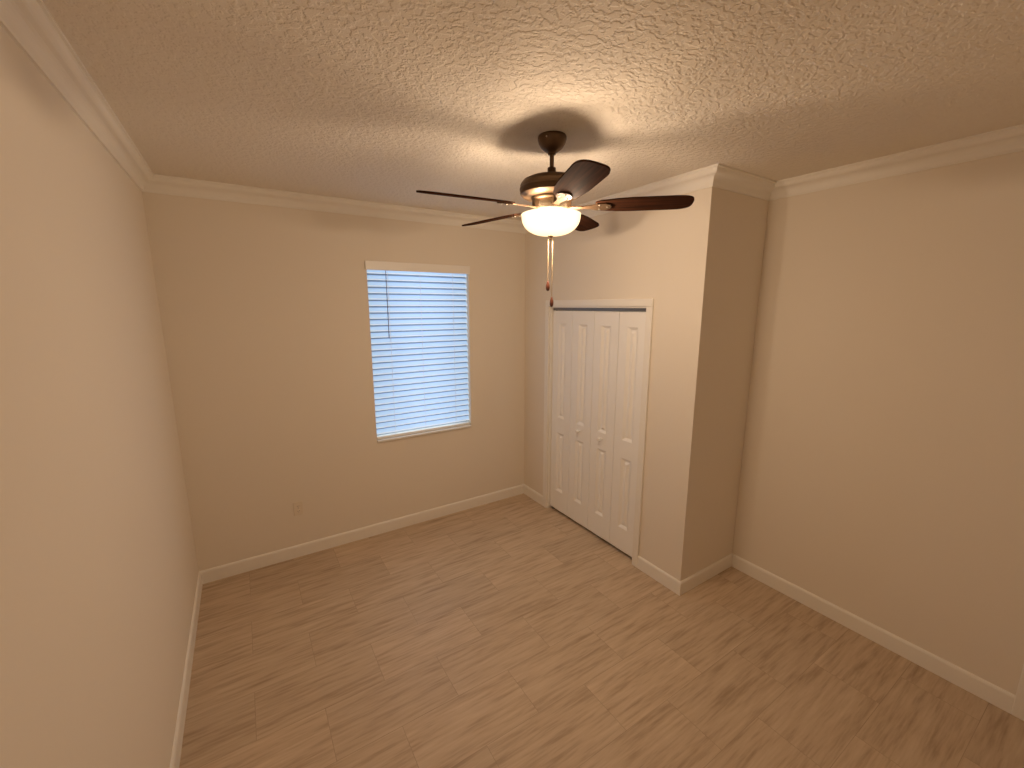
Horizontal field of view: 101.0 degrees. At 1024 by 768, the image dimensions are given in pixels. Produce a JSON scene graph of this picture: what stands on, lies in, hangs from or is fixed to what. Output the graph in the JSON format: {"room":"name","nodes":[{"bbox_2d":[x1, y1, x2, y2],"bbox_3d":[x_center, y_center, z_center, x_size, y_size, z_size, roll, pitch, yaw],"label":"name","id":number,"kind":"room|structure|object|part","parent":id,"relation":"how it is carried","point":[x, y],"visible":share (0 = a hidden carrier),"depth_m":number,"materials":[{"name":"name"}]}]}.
{"room":"empty bedroom","nodes":[
{"label":"empty bedroom","id":0,"kind":"room"},
{"bbox_2d":[0,25,198,767],"bbox_3d":[-1.350,0.407,1.208,0.200,2.840,4.330,-7,12,-32],"label":"wall","id":1,"kind":"structure","parent":0,"point":[99,571],"depth_m":1.28,"materials":[{"name":"beige paint"}]},
{"bbox_2d":[0,0,159,192],"bbox_3d":[-1.232,-0.956,1.032,0.079,0.097,3.930,-7,12,-32],"label":"crown molding","id":2,"kind":"structure","parent":1,"relation":"attached to","point":[33,30],"depth_m":1.42,"materials":[{"name":"white wood"}]},
{"bbox_2d":[170,571,205,767],"bbox_3d":[-1.261,1.741,1.514,0.013,0.104,3.930,-7,12,-32],"label":"baseboard","id":3,"kind":"structure","parent":1,"relation":"attached to","point":[181,716],"depth_m":2.26,"materials":[{"name":"white wood"}]},
{"bbox_2d":[142,192,570,570],"bbox_3d":[-0.874,-0.095,3.914,3.560,2.840,0.200,-7,12,-32],"label":"wall","id":4,"kind":"structure","parent":0,"point":[264,315],"depth_m":3.31,"materials":[{"name":"beige paint"}]},
{"bbox_2d":[293,501,303,515],"bbox_3d":[-1.737,1.011,3.434,0.070,0.114,0.009,-7,12,-32],"label":"electrical outlet","id":5,"kind":"object","parent":4,"relation":"attached to","point":[298,508],"visible":1,"depth_m":3.43,"materials":[{"name":"beige plastic"}]},
{"bbox_2d":[156,174,523,232],"bbox_3d":[-1.035,-1.394,3.400,2.820,0.097,0.079,-7,12,-32],"label":"crown molding","id":6,"kind":"structure","parent":4,"relation":"attached to","point":[169,185],"depth_m":3.15,"materials":[{"name":"white wood"}]},
{"bbox_2d":[202,485,521,582],"bbox_3d":[-1.078,1.297,3.911,2.880,0.104,0.013,-7,12,-32],"label":"baseboard","id":7,"kind":"structure","parent":4,"relation":"attached to","point":[256,562],"depth_m":3.69,"materials":[{"name":"white wood"}]},
{"bbox_2d":[365,260,469,439],"bbox_3d":[-0.809,-0.303,3.828,0.944,1.520,0.083,-7,12,-32],"label":"window blinds","id":8,"kind":"object","parent":4,"relation":"attached to","point":[418,322],"visible":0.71,"depth_m":3.81,"materials":[{"name":"white plastic"}]},
{"bbox_2d":[377,420,471,442],"bbox_3d":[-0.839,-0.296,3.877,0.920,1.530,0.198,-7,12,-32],"label":"window sill","id":9,"kind":"structure","parent":4,"relation":"in","point":[420,434],"depth_m":3.95,"materials":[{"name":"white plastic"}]},
{"bbox_2d":[42,0,1023,220],"bbox_3d":[0.235,-1.233,1.932,3.960,0.120,4.330,-7,12,-32],"label":"ceiling","id":10,"kind":"structure","parent":0,"point":[397,102],"depth_m":1.56,"materials":[{"name":"beige paint"}]},
{"bbox_2d":[416,131,693,306],"bbox_3d":[0.153,-0.792,2.096,1.253,0.807,1.273,-7,12,-32],"label":"ceiling fan","id":11,"kind":"object","parent":10,"relation":"hanging from","point":[551,194],"visible":1,"depth_m":1.98,"materials":[{"name":"brown wood"}]},
{"bbox_3d":[0.193,-0.791,2.101,0.296,0.101,0.296,-7,12,-32],"label":"lamp shade","id":12,"kind":"part","parent":11,"relation":"part of","materials":[{"name":"white glass"}]},
{"bbox_2d":[179,493,1023,767],"bbox_3d":[0.235,1.668,2.470,3.960,0.100,4.330,-7,12,-32],"label":"floor","id":13,"kind":"structure","parent":0,"point":[523,630],"depth_m":2.40,"materials":[{"name":"wood"}]},
{"bbox_2d":[524,187,768,580],"bbox_3d":[0.942,-0.069,3.775,0.650,2.840,1.990,-7,12,-32],"label":"wall","id":14,"kind":"structure","parent":0,"point":[694,269],"depth_m":2.99,"materials":[{"name":"beige paint"}]},
{"bbox_2d":[522,484,542,505],"bbox_3d":[0.233,1.186,4.510,0.013,0.104,0.335,-7,12,-32],"label":"baseboard","id":15,"kind":"structure","parent":14,"relation":"attached to","point":[531,493],"depth_m":4.52,"materials":[{"name":"white wood"}]},
{"bbox_2d":[550,310,645,559],"bbox_3d":[0.684,0.372,3.696,0.079,2.001,1.110,-7,12,-32],"label":"closet door","id":16,"kind":"structure","parent":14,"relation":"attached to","point":[597,372],"depth_m":3.62,"materials":[{"name":"white wood"}]},
{"bbox_2d":[543,298,653,567],"bbox_3d":[0.700,0.327,3.698,0.116,2.090,1.250,-7,12,-32],"label":"trim","id":17,"kind":"structure","parent":14,"relation":"attached to","point":[642,305],"depth_m":3.34,"materials":[{"name":"white wood"}]},
{"bbox_2d":[524,163,731,233],"bbox_3d":[0.679,-1.369,3.261,0.079,0.097,1.979,-7,12,-32],"label":"crown molding","id":18,"kind":"structure","parent":14,"relation":"attached to","point":[717,175],"depth_m":2.67,"materials":[{"name":"white wood"}]},
{"bbox_2d":[637,556,676,591],"bbox_3d":[1.092,1.432,3.184,0.013,0.104,0.365,-7,12,-32],"label":"baseboard","id":19,"kind":"structure","parent":14,"relation":"attached to","point":[648,568],"depth_m":3.18,"materials":[{"name":"white wood"}]},
{"bbox_2d":[674,553,733,595],"bbox_3d":[1.465,1.432,3.185,0.643,0.104,0.013,-7,12,-32],"label":"baseboard","id":20,"kind":"structure","parent":14,"relation":"attached to","point":[680,587],"depth_m":3.15,"materials":[{"name":"white wood"}]},
{"bbox_2d":[719,168,779,199],"bbox_3d":[1.464,-1.254,2.645,0.570,0.097,0.079,-7,12,-32],"label":"crown molding","id":21,"kind":"structure","parent":14,"relation":"attached to","point":[743,182],"depth_m":2.69,"materials":[{"name":"white wood"}]},
{"bbox_2d":[618,151,1023,694],"bbox_3d":[1.821,0.038,3.195,0.200,2.840,4.330,-7,12,-32],"label":"wall","id":22,"kind":"structure","parent":0,"point":[881,483],"depth_m":2.40,"materials":[{"name":"beige paint"}]},
{"bbox_2d":[734,554,1015,713],"bbox_3d":[2.258,1.545,2.575,0.013,0.104,1.910,-7,12,-32],"label":"baseboard","id":23,"kind":"structure","parent":22,"relation":"attached to","point":[993,694],"depth_m":2.54,"materials":[{"name":"white wood"}]},
{"bbox_2d":[767,124,1023,200],"bbox_3d":[2.213,-1.150,2.083,0.079,0.097,1.850,-7,12,-32],"label":"crown molding","id":24,"kind":"structure","parent":22,"relation":"attached to","point":[1007,140],"depth_m":2.24,"materials":[{"name":"white wood"}]},
{"bbox_2d":[1011,665,1023,720],"bbox_3d":[2.662,0.679,1.766,0.017,2.100,0.460,-7,12,-32],"label":"door frame","id":25,"kind":"structure","parent":22,"relation":"attached to","point":[1018,709],"depth_m":2.11,"materials":[{"name":"white wood"}]}
]}

